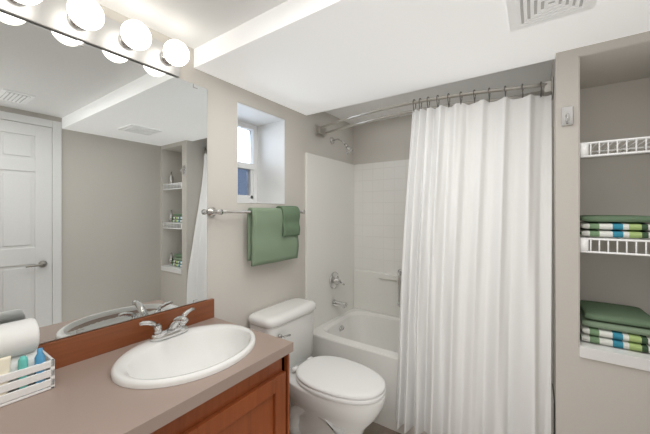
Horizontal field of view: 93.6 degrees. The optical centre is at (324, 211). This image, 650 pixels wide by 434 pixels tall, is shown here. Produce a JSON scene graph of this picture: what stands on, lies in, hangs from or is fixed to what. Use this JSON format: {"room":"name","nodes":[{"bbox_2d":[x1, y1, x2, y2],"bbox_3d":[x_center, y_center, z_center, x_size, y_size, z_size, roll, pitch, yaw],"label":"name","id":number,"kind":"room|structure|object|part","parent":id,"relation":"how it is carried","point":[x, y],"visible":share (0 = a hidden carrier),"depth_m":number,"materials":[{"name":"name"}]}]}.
{"room":"bathroom","nodes":[
{"label":"bathroom","id":0,"kind":"room"},
{"bbox_2d":[1,4,352,404],"bbox_3d":[-0.767,0.255,1.850,0.360,2.350,3.480,0,0,35],"label":"wall","id":1,"kind":"structure","parent":0,"point":[240,289],"depth_m":1.88,"materials":[{"name":"paint"}]},
{"bbox_2d":[0,0,189,77],"bbox_3d":[-1.033,-0.751,1.000,0.161,0.138,1.238,0,0,35],"label":"vanity light","id":2,"kind":"object","parent":1,"relation":"attached to","point":[87,22],"visible":1,"depth_m":1.24,"materials":[{"name":"white glass"}]},
{"bbox_2d":[0,11,206,343],"bbox_3d":[-1.078,-0.099,1.068,0.009,1.162,1.500,0,0,35],"label":"mirror","id":3,"kind":"object","parent":1,"relation":"attached to","point":[103,188],"visible":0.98,"depth_m":1.25,"materials":[{"name":"clear glass"}]},
{"bbox_2d":[238,120,256,202],"bbox_3d":[-0.655,-0.365,2.210,0.076,0.608,0.424,0,0,35],"label":"window","id":4,"kind":"structure","parent":1,"relation":"in","point":[250,167],"depth_m":2.34,"materials":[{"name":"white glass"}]},
{"bbox_2d":[207,206,304,265],"bbox_3d":[-0.385,0.144,1.981,0.118,0.374,0.782,0,0,35],"label":"towel rail","id":5,"kind":"object","parent":1,"relation":"attached to","point":[272,234],"visible":1,"depth_m":1.97,"materials":[{"name":"green fabric"}]},
{"bbox_2d":[247,207,298,265],"bbox_3d":[-0.334,0.152,2.034,0.062,0.358,0.426,0,0,34],"label":"hanging towel","id":6,"kind":"object","parent":5,"relation":"hanging from","point":[272,233],"depth_m":1.98,"materials":[{"name":"green fabric"}]},
{"bbox_2d":[237,102,284,203],"bbox_3d":[-0.531,-0.365,2.124,0.279,0.616,0.432,0,0,35],"label":"lining","id":7,"kind":"object","parent":1,"relation":"attached to","point":[271,159],"visible":0.54,"depth_m":2.27,"materials":[{"name":"white paint"}]},
{"bbox_2d":[305,153,353,328],"bbox_3d":[0.070,0.240,2.731,0.022,1.420,0.780,0,0,35],"label":"wall","id":8,"kind":"structure","parent":1,"relation":"attached to","point":[329,216],"depth_m":2.65,"materials":[{"name":"white tile"}]},
{"bbox_2d":[329,137,353,307],"bbox_3d":[0.152,0.085,2.676,0.215,1.509,0.153,0,0,35],"label":"fittings","id":9,"kind":"object","parent":1,"relation":"attached to","point":[334,280],"visible":1,"depth_m":2.68,"materials":[{"name":"silver metal"}]},
{"bbox_2d":[315,77,552,137],"bbox_3d":[0.568,-0.680,2.075,1.581,0.090,0.255,0,0,35],"label":"curtain rod","id":10,"kind":"object","parent":1,"relation":"attached to","point":[321,131],"visible":0.88,"depth_m":1.90,"materials":[{"name":"silver metal"}]},
{"bbox_2d":[395,81,551,433],"bbox_3d":[0.824,0.315,1.780,0.808,2.061,0.284,0,0,35],"label":"shower curtain","id":11,"kind":"object","parent":10,"relation":"hanging from","point":[474,354],"visible":1,"depth_m":1.72,"materials":[{"name":"white fabric"}]},
{"bbox_2d":[95,0,552,123],"bbox_3d":[0.168,-0.910,1.207,2.630,0.080,3.480,0,0,35],"label":"ceiling","id":12,"kind":"structure","parent":0,"point":[193,24],"depth_m":1.49,"materials":[{"name":"paint"}]},
{"bbox_2d":[289,405,400,433],"bbox_3d":[0.152,1.470,1.218,2.670,0.080,3.480,0,0,35],"label":"floor","id":13,"kind":"structure","parent":0,"point":[373,428],"depth_m":2.00,"materials":[{"name":"tile"}]},
{"bbox_2d":[156,354,288,433],"bbox_3d":[-0.839,1.030,0.914,0.578,0.800,1.553,0,0,35],"label":"bathroom vanity","id":14,"kind":"object","parent":13,"relation":"on","point":[260,404],"depth_m":1.21,"materials":[{"name":"brown wood"}]},
{"bbox_2d":[0,338,292,433],"bbox_3d":[-0.830,0.610,0.909,0.598,0.040,1.556,0,0,35],"label":"countertop","id":15,"kind":"structure","parent":14,"relation":"on","point":[81,401],"depth_m":0.94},
{"bbox_2d":[0,318,54,406],"bbox_3d":[-1.087,0.475,0.887,0.147,0.228,0.430,0,0,35],"label":"crate","id":16,"kind":"object","parent":15,"relation":"on","point":[27,368],"visible":1,"depth_m":0.97,"materials":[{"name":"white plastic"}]},
{"bbox_2d":[34,347,45,390],"bbox_3d":[-0.936,0.514,1.002,0.026,0.132,0.025,0,0,34],"label":"bottle","id":17,"kind":"object","parent":16,"relation":"on","point":[39,360],"depth_m":0.99,"materials":[{"name":"blue plastic"}]},
{"bbox_2d":[136,306,199,341],"bbox_3d":[-0.673,0.512,1.375,0.162,0.108,0.257,0,0,35],"label":"faucet","id":18,"kind":"object","parent":15,"relation":"on","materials":[{"name":"silver metal"}]},
{"bbox_2d":[88,314,279,409],"bbox_3d":[-0.562,0.654,1.284,0.470,0.176,0.569,0,0,35],"label":"sink","id":19,"kind":"object","parent":15,"relation":"in","point":[150,373],"depth_m":1.29,"materials":[{"name":"white ceramic"}]},
{"bbox_2d":[248,298,385,433],"bbox_3d":[-0.026,1.032,1.874,0.830,0.797,0.502,0,0,35],"label":"toilet","id":20,"kind":"object","parent":13,"relation":"on","point":[333,395],"visible":0.92,"depth_m":1.78,"materials":[{"name":"ceramic"}]},
{"bbox_3d":[-0.275,0.856,2.045,0.210,0.328,0.470,0,0,34],"label":"tank","id":21,"kind":"part","parent":20,"relation":"part of","materials":[{"name":"ceramic"}]},
{"bbox_3d":[-0.271,0.662,2.043,0.236,0.059,0.502,0,0,34],"label":"tank lid","id":22,"kind":"part","parent":20,"relation":"part of","materials":[{"name":"ceramic"}]},
{"bbox_3d":[-0.248,0.757,1.871,0.028,0.031,0.090,0,0,34],"label":"handle","id":23,"kind":"part","parent":20,"relation":"part of","materials":[{"name":"silver metal"}]},
{"bbox_3d":[0.079,0.970,1.802,0.567,0.039,0.380,0,0,34],"label":"lid","id":24,"kind":"part","parent":20,"relation":"part of","materials":[{"name":"white plastic"}]},
{"bbox_3d":[0.088,0.987,1.796,0.550,0.022,0.384,0,0,34],"label":"seat","id":25,"kind":"part","parent":20,"relation":"part of","materials":[{"name":"white plastic"}]},
{"bbox_2d":[311,308,553,433],"bbox_3d":[0.713,1.190,2.287,1.581,0.480,0.778,0,0,35],"label":"bathtub","id":26,"kind":"object","parent":13,"relation":"on","point":[368,339],"visible":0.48,"depth_m":2.31,"materials":[{"name":"ceramic"}]},
{"bbox_2d":[194,0,649,114],"bbox_3d":[0.449,-0.820,1.431,2.120,0.100,0.973,0,0,35],"label":"ceiling","id":27,"kind":"structure","parent":0,"point":[306,57],"depth_m":1.41,"materials":[{"name":"paint"}]},
{"bbox_2d":[506,0,596,31],"bbox_3d":[0.817,-0.760,1.101,0.270,0.015,0.270,0,0,35],"label":"ceiling vent","id":28,"kind":"object","parent":27,"relation":"in","point":[522,14],"visible":0.98,"depth_m":1.14,"materials":[{"name":"white metal"}]},
{"bbox_2d":[353,90,543,164],"bbox_3d":[0.977,0.255,2.671,1.585,2.350,0.150,0,0,35],"label":"wall","id":29,"kind":"structure","parent":0,"point":[385,140],"depth_m":2.87,"materials":[{"name":"paint"}]},
{"bbox_2d":[354,269,400,316],"bbox_3d":[0.925,0.760,2.583,1.555,0.380,0.055,0,0,35],"label":"wall","id":30,"kind":"structure","parent":29,"relation":"attached to","point":[376,292],"depth_m":2.88,"materials":[{"name":"white tile"}]},
{"bbox_2d":[398,269,401,306],"bbox_3d":[0.666,0.685,2.727,0.052,0.342,0.056,0,0,35],"label":"grab bar","id":31,"kind":"object","parent":30,"relation":"attached to","point":[399,272],"visible":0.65,"depth_m":2.70,"materials":[{"name":"silver metal"}]},
{"bbox_2d":[354,159,408,274],"bbox_3d":[0.936,0.050,2.599,1.555,1.040,0.015,0,0,35],"label":"tile","id":32,"kind":"structure","parent":29,"relation":"attached to","point":[380,190],"depth_m":2.87,"materials":[{"name":"white tile"}]},
{"bbox_2d":[550,31,649,433],"bbox_3d":[1.678,0.255,1.686,0.685,2.350,0.980,0,0,35],"label":"wall","id":33,"kind":"structure","parent":0,"point":[594,397],"depth_m":1.44,"materials":[{"name":"paint"}]},
{"bbox_2d":[551,127,552,383],"bbox_3d":[1.421,0.240,1.924,0.008,1.420,0.580,0,0,35],"label":"wall","id":34,"kind":"structure","parent":33,"relation":"attached to","point":[552,276],"depth_m":1.69,"materials":[{"name":"grey paint"}]},
{"bbox_2d":[561,106,572,125],"bbox_3d":[1.140,-0.455,1.433,0.044,0.090,0.043,0,0,35],"label":"hook","id":35,"kind":"object","parent":33,"relation":"attached to","point":[566,116],"visible":1,"depth_m":1.45,"materials":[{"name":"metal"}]},
{"bbox_2d":[579,41,649,344],"bbox_3d":[1.503,-0.052,1.515,0.418,1.353,0.498,0,0,35],"label":"wall","id":36,"kind":"structure","parent":33,"relation":"attached to","point":[614,93],"depth_m":1.70,"materials":[{"name":"paint"}]},
{"bbox_2d":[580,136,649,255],"bbox_3d":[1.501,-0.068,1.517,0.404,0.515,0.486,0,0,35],"label":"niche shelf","id":37,"kind":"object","parent":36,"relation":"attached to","point":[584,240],"visible":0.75,"depth_m":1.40,"materials":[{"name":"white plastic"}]},
{"bbox_2d":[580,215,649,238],"bbox_3d":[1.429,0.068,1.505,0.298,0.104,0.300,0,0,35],"label":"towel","id":38,"kind":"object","parent":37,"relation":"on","point":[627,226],"visible":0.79,"depth_m":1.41,"materials":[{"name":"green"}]},
{"bbox_2d":[580,227,649,238],"bbox_3d":[1.429,0.103,1.505,0.298,0.034,0.300,0,0,34],"label":"towel","id":39,"kind":"object","parent":37,"relation":"on","point":[619,232],"depth_m":1.40,"materials":[{"name":"multicoloured fabric"}]},
{"bbox_2d":[579,339,649,371],"bbox_3d":[1.499,0.649,1.510,0.416,0.051,0.510,0,0,35],"label":"trim","id":40,"kind":"structure","parent":33,"relation":"attached to","point":[617,356],"depth_m":1.36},
{"bbox_2d":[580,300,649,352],"bbox_3d":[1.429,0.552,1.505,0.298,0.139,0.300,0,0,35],"label":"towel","id":41,"kind":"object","parent":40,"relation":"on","point":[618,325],"visible":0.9,"depth_m":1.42,"materials":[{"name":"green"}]},
{"label":"outside","id":42,"kind":"structure","parent":0,"visible":0},
{"bbox_2d":[238,169,246,194],"bbox_3d":[-0.709,-0.200,2.247,0.003,0.290,0.436,0,0,35],"label":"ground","id":43,"kind":"structure","parent":42,"point":[242,186],"depth_m":2.35,"materials":[{"name":"blue"}]},
{"bbox_2d":[238,128,248,162],"bbox_3d":[-0.709,-0.510,2.247,0.003,0.330,0.436,0,0,35],"label":"sky","id":44,"kind":"structure","parent":42,"point":[244,157],"depth_m":2.36,"materials":[{"name":"white"}]}
]}

